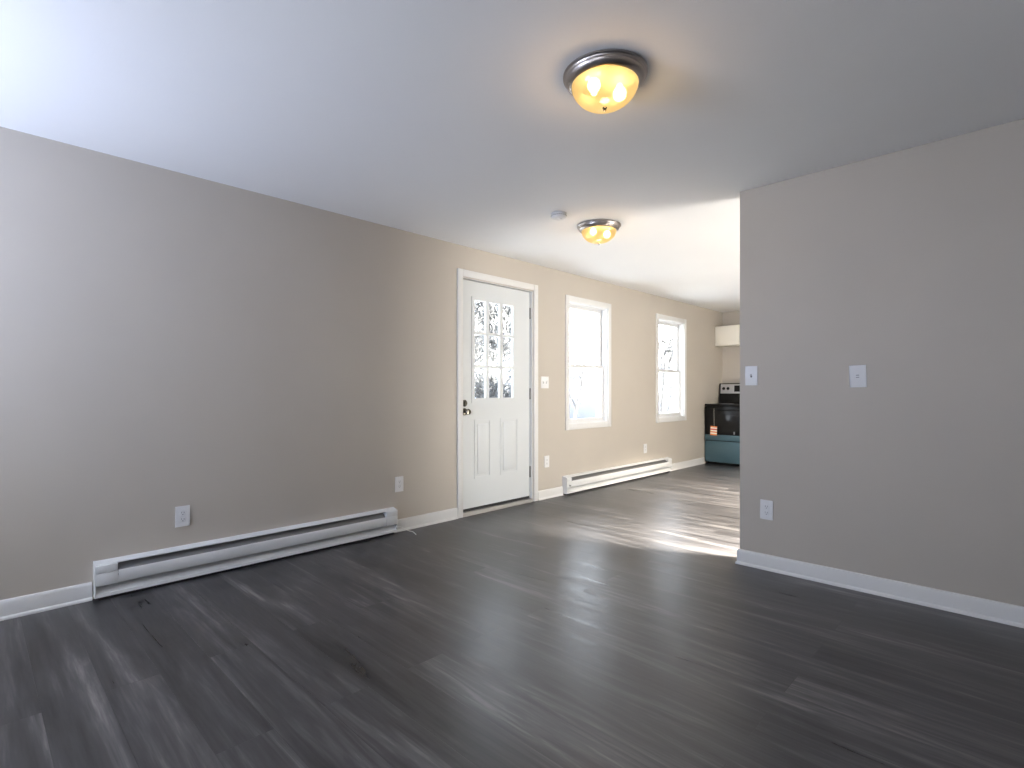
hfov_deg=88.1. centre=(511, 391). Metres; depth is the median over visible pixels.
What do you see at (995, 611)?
baseboard
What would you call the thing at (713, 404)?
cooktop
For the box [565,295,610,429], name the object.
window
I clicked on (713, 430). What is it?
tag
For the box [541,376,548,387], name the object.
light switch
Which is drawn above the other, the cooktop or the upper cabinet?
the upper cabinet
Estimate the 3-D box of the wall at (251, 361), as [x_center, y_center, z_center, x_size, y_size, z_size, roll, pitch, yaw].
[-0.167,-0.090,5.155,0.160,2.440,10.670,0,0,44]
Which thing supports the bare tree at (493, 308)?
on the ground
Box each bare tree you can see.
[475,301,582,396]
[475,304,573,391]
[570,311,595,418]
[592,323,672,412]
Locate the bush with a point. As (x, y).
(493, 392)
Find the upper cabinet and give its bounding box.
[715,325,739,346]
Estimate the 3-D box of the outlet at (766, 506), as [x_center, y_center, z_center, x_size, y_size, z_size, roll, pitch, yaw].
[1.613,0.751,3.353,0.076,0.122,0.007,1,1,44]
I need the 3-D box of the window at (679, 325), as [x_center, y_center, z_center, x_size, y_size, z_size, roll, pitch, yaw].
[2.219,-0.318,7.591,0.176,1.495,0.888,0,0,44]
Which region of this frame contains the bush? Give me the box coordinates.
[475,347,510,397]
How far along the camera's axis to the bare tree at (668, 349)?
15.29 m
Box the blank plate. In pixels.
[849,365,866,387]
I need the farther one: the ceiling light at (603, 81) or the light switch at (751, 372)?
the light switch at (751, 372)
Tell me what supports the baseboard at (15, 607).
attached to the wall at (251, 361)
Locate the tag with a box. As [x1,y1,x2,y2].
[710,426,716,435]
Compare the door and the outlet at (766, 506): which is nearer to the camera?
the outlet at (766, 506)
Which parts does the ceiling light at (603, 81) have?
lamp shade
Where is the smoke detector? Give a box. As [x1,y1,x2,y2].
[551,211,566,220]
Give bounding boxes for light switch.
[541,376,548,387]
[745,366,757,384]
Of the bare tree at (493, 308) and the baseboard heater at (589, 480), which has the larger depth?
the bare tree at (493, 308)
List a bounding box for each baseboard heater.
[93,507,397,599]
[562,457,671,494]
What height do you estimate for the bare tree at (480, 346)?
4.101 m
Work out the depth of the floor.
2.20 m
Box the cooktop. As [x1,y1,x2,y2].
[705,403,739,405]
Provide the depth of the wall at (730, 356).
8.70 m
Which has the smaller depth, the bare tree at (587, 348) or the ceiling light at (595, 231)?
the ceiling light at (595, 231)
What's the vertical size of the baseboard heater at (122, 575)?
0.207 m
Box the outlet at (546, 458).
[544,456,548,467]
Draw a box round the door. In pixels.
[457,268,537,517]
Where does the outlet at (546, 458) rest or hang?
attached to the wall at (251, 361)
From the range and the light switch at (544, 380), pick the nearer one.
the light switch at (544, 380)
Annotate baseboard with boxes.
[0,582,91,620]
[394,508,457,532]
[538,486,562,500]
[672,457,704,470]
[735,548,1023,627]
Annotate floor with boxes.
[0,463,1023,767]
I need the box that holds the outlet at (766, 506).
[760,499,772,520]
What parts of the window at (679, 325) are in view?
sash, sash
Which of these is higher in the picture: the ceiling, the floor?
the ceiling
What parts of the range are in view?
oven door, panel, drawer, handle, control panel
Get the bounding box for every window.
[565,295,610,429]
[656,313,686,422]
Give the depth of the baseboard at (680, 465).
7.87 m
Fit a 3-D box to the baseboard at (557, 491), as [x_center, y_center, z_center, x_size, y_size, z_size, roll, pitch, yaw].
[0.412,1.081,5.620,0.021,0.097,0.400,0,0,44]
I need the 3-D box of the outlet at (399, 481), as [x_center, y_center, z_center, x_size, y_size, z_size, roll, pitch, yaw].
[-0.909,0.749,4.273,0.007,0.122,0.076,0,0,44]
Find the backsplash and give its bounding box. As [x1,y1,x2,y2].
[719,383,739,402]
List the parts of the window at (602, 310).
sash, sash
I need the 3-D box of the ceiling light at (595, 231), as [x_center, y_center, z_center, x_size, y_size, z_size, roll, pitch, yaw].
[0.687,-1.234,4.183,0.344,0.151,0.344,0,0,44]
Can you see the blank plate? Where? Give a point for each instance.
(857, 373)
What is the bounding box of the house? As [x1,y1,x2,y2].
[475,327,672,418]
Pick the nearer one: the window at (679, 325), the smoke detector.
the smoke detector
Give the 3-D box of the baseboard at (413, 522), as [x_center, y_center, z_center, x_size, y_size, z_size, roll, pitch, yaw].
[-0.713,1.081,4.465,0.021,0.097,0.652,0,0,44]
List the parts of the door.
knob, panel moulding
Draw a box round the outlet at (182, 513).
[175,505,189,527]
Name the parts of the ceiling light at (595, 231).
lamp shade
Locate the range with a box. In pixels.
[705,383,739,465]
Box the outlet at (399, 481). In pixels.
[395,476,403,491]
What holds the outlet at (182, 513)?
attached to the wall at (251, 361)
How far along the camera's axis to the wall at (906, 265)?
2.89 m
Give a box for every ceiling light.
[563,49,647,113]
[577,219,620,244]
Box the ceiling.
[0,0,1023,312]
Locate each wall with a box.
[0,126,721,599]
[722,311,739,382]
[740,119,1023,606]

